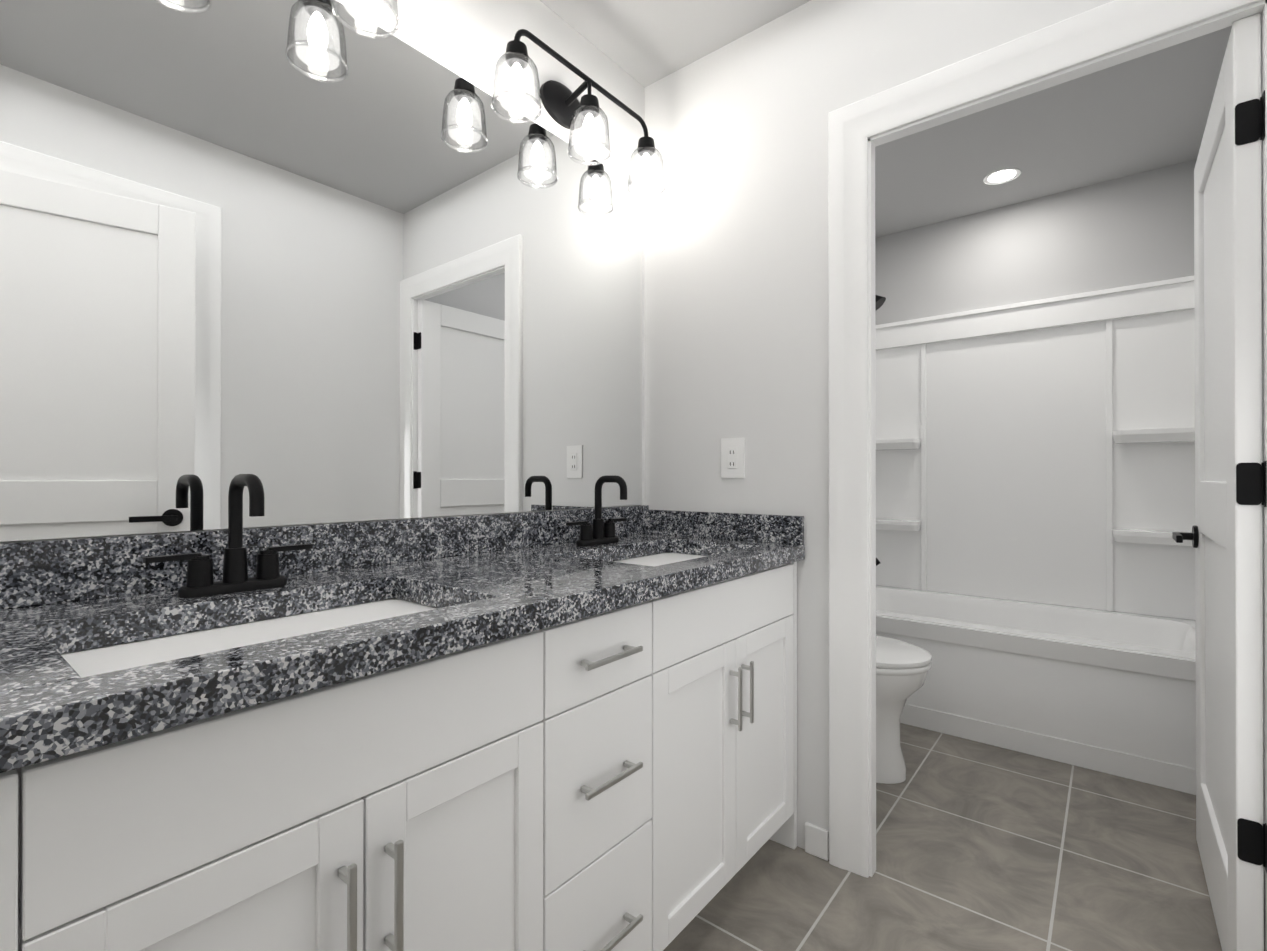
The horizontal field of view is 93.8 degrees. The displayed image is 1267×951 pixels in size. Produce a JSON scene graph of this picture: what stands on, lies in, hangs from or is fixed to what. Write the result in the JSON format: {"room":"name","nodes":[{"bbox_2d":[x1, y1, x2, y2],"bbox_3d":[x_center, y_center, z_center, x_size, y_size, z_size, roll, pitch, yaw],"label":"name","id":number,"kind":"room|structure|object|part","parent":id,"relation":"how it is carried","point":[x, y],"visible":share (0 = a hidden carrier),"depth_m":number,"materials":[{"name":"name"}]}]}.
{"room":"bathroom","nodes":[
{"label":"bathroom","id":0,"kind":"room"},
{"bbox_2d":[0,0,828,715],"bbox_3d":[-0.144,-0.148,1.969,0.345,2.530,4.620,0,0,39],"label":"wall","id":1,"kind":"structure","parent":0,"point":[734,278],"depth_m":1.89,"materials":[{"name":"white paint"}]},
{"bbox_2d":[0,0,641,541],"bbox_3d":[-0.488,-0.467,1.496,0.005,1.140,1.641,0,0,39],"label":"mirror","id":2,"kind":"object","parent":1,"relation":"attached to","point":[310,260],"visible":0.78,"depth_m":1.22,"materials":[{"name":"grey mirror"}]},
{"bbox_2d":[0,506,650,609],"bbox_3d":[-0.478,0.154,1.495,0.020,0.100,1.674,0,0,39],"label":"backsplash","id":3,"kind":"structure","parent":1,"relation":"attached to","point":[61,570],"depth_m":1.21,"materials":[{"name":"grey stone"}]},
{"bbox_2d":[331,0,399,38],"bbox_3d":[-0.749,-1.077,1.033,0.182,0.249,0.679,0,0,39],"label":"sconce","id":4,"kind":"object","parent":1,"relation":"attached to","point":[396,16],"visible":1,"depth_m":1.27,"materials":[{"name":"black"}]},
{"bbox_2d":[491,29,665,197],"bbox_3d":[-0.151,-1.075,1.772,0.182,0.249,0.679,0,0,39],"label":"sconce","id":5,"kind":"object","parent":1,"relation":"attached to","point":[564,107],"visible":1,"depth_m":1.75,"materials":[{"name":"black"}]},
{"bbox_2d":[644,510,803,541],"bbox_3d":[0.277,0.164,1.947,0.586,0.084,0.020,0,0,39],"label":"backsplash","id":6,"kind":"structure","parent":1,"relation":"attached to","point":[754,527],"depth_m":1.92,"materials":[{"name":"grey stone"}]},
{"bbox_2d":[721,437,744,477],"bbox_3d":[0.321,-0.057,1.920,0.086,0.130,0.009,0,0,39],"label":"electrical outlet","id":7,"kind":"object","parent":1,"relation":"attached to","point":[732,457],"visible":1,"depth_m":1.92,"materials":[{"name":"white plastic"}]},
{"bbox_2d":[805,822,828,860],"bbox_3d":[0.278,1.071,1.120,1.665,0.085,3.598,0,0,39],"label":"baseboard","id":8,"kind":"structure","parent":1,"relation":"attached to","point":[816,841],"depth_m":1.73,"materials":[{"name":"white wood"}]},
{"bbox_2d":[540,0,1231,237],"bbox_3d":[0.911,-1.446,1.120,3.260,0.060,4.980,0,0,39],"label":"ceiling","id":9,"kind":"structure","parent":0,"point":[1147,112],"depth_m":2.36,"materials":[{"name":"grey paint"}]},
{"bbox_2d":[983,168,1020,184],"bbox_3d":[1.735,-1.408,2.791,0.150,0.004,0.150,0,0,39],"label":"recessed light","id":10,"kind":"object","parent":9,"relation":"in","point":[1001,176],"visible":1,"depth_m":2.79,"materials":[{"name":"white plastic"}]},
{"bbox_2d":[663,723,1264,950],"bbox_3d":[0.911,1.144,1.111,3.260,0.060,4.980,0,0,39],"label":"floor","id":11,"kind":"structure","parent":0,"point":[980,846],"depth_m":1.65,"materials":[{"name":"tile"}]},
{"bbox_2d":[0,554,804,950],"bbox_3d":[-0.244,0.682,1.307,0.614,0.864,1.661,0,0,39],"label":"bathroom vanity","id":12,"kind":"object","parent":11,"relation":"on","point":[564,730],"depth_m":0.85,"materials":[{"name":"white wood"}]},
{"bbox_2d":[0,534,804,757],"bbox_3d":[-0.250,0.227,1.309,0.608,0.046,1.674,0,0,39],"label":"countertop","id":13,"kind":"structure","parent":12,"relation":"on","point":[46,699],"depth_m":0.87,"materials":[{"name":"grey stone"}]},
{"bbox_2d":[140,474,315,597],"bbox_3d":[-0.672,0.100,1.022,0.137,0.206,0.254,0,0,39],"label":"faucet","id":14,"kind":"object","parent":13,"relation":"on","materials":[{"name":"black metal"}]},
{"bbox_2d":[60,590,443,673],"bbox_3d":[-0.517,0.314,0.897,0.378,0.155,0.564,0,0,39],"label":"sink","id":15,"kind":"object","parent":13,"relation":"in","point":[107,650],"depth_m":0.94,"materials":[{"name":"white ceramic"}]},
{"bbox_2d":[564,475,631,545],"bbox_3d":[-0.074,0.102,1.762,0.137,0.206,0.254,0,0,39],"label":"faucet","id":16,"kind":"object","parent":13,"relation":"on","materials":[{"name":"black metal"}]},
{"bbox_2d":[612,546,719,565],"bbox_3d":[0.080,0.316,1.636,0.378,0.155,0.564,0,0,39],"label":"sink","id":17,"kind":"object","parent":13,"relation":"in","point":[670,553],"depth_m":1.83,"materials":[{"name":"white ceramic"}]},
{"bbox_2d":[876,635,931,783],"bbox_3d":[0.807,0.711,2.328,0.664,0.812,0.436,0,0,39],"label":"toilet","id":18,"kind":"object","parent":11,"relation":"on","point":[902,669],"visible":0.21,"depth_m":2.15,"materials":[{"name":"white ceramic"}]},
{"bbox_3d":[0.876,0.673,2.273,0.487,0.050,0.388,0,0,39],"label":"seat","id":19,"kind":"part","parent":18,"relation":"part of","materials":[{"name":"white plastic"}]},
{"bbox_2d":[875,275,1195,794],"bbox_3d":[1.708,0.119,2.776,1.516,1.999,0.790,0,0,39],"label":"bathtub","id":20,"kind":"object","parent":11,"relation":"on","point":[1038,453],"visible":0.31,"depth_m":2.84,"materials":[{"name":"white plastic"}]},
{"bbox_2d":[875,295,885,565],"bbox_3d":[1.256,-0.265,3.228,0.223,1.517,0.170,0,0,39],"label":"shower fixture","id":21,"kind":"object","parent":20,"relation":"attached to","point":[879,301],"visible":0.12,"depth_m":3.17,"materials":[{"name":"black metal"}]},
{"bbox_2d":[1261,87,1263,775],"bbox_3d":[2.038,-0.149,1.881,0.120,2.530,2.012,0,0,39],"label":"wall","id":22,"kind":"structure","parent":0,"point":[1261,87],"depth_m":1.74,"materials":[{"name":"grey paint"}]},
{"bbox_2d":[828,0,1266,950],"bbox_3d":[0.958,0.032,1.424,0.974,2.165,0.059,0,0,39],"label":"door frame","id":23,"kind":"structure","parent":22,"relation":"attached to","point":[1114,26],"depth_m":1.65,"materials":[{"name":"white wood"}]},
{"bbox_2d":[1194,13,1266,950],"bbox_3d":[1.486,0.085,1.485,0.053,2.040,0.775,0,0,39],"label":"door","id":24,"kind":"structure","parent":22,"relation":"in","point":[1228,439],"depth_m":1.25,"materials":[{"name":"white wood"}]},
{"bbox_2d":[1172,525,1198,547],"bbox_3d":[1.651,0.181,1.700,0.149,0.066,0.158,0,0,39],"label":"door lever","id":25,"kind":"object","parent":24,"relation":"attached to","point":[1180,537],"visible":0.44,"depth_m":1.74,"materials":[{"name":"black metal"}]},
{"bbox_3d":[1.253,0.011,1.196,0.051,1.547,0.014,0,0,39],"label":"tub door hinges","id":26,"kind":"part","parent":24,"relation":"part of","materials":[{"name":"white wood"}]},
{"bbox_3d":[1.260,0.011,1.182,0.002,1.553,0.018,0,0,39],"label":"tub door jamb hinges","id":27,"kind":"part","parent":24,"relation":"part of","materials":[{"name":"black metal"}]}
]}

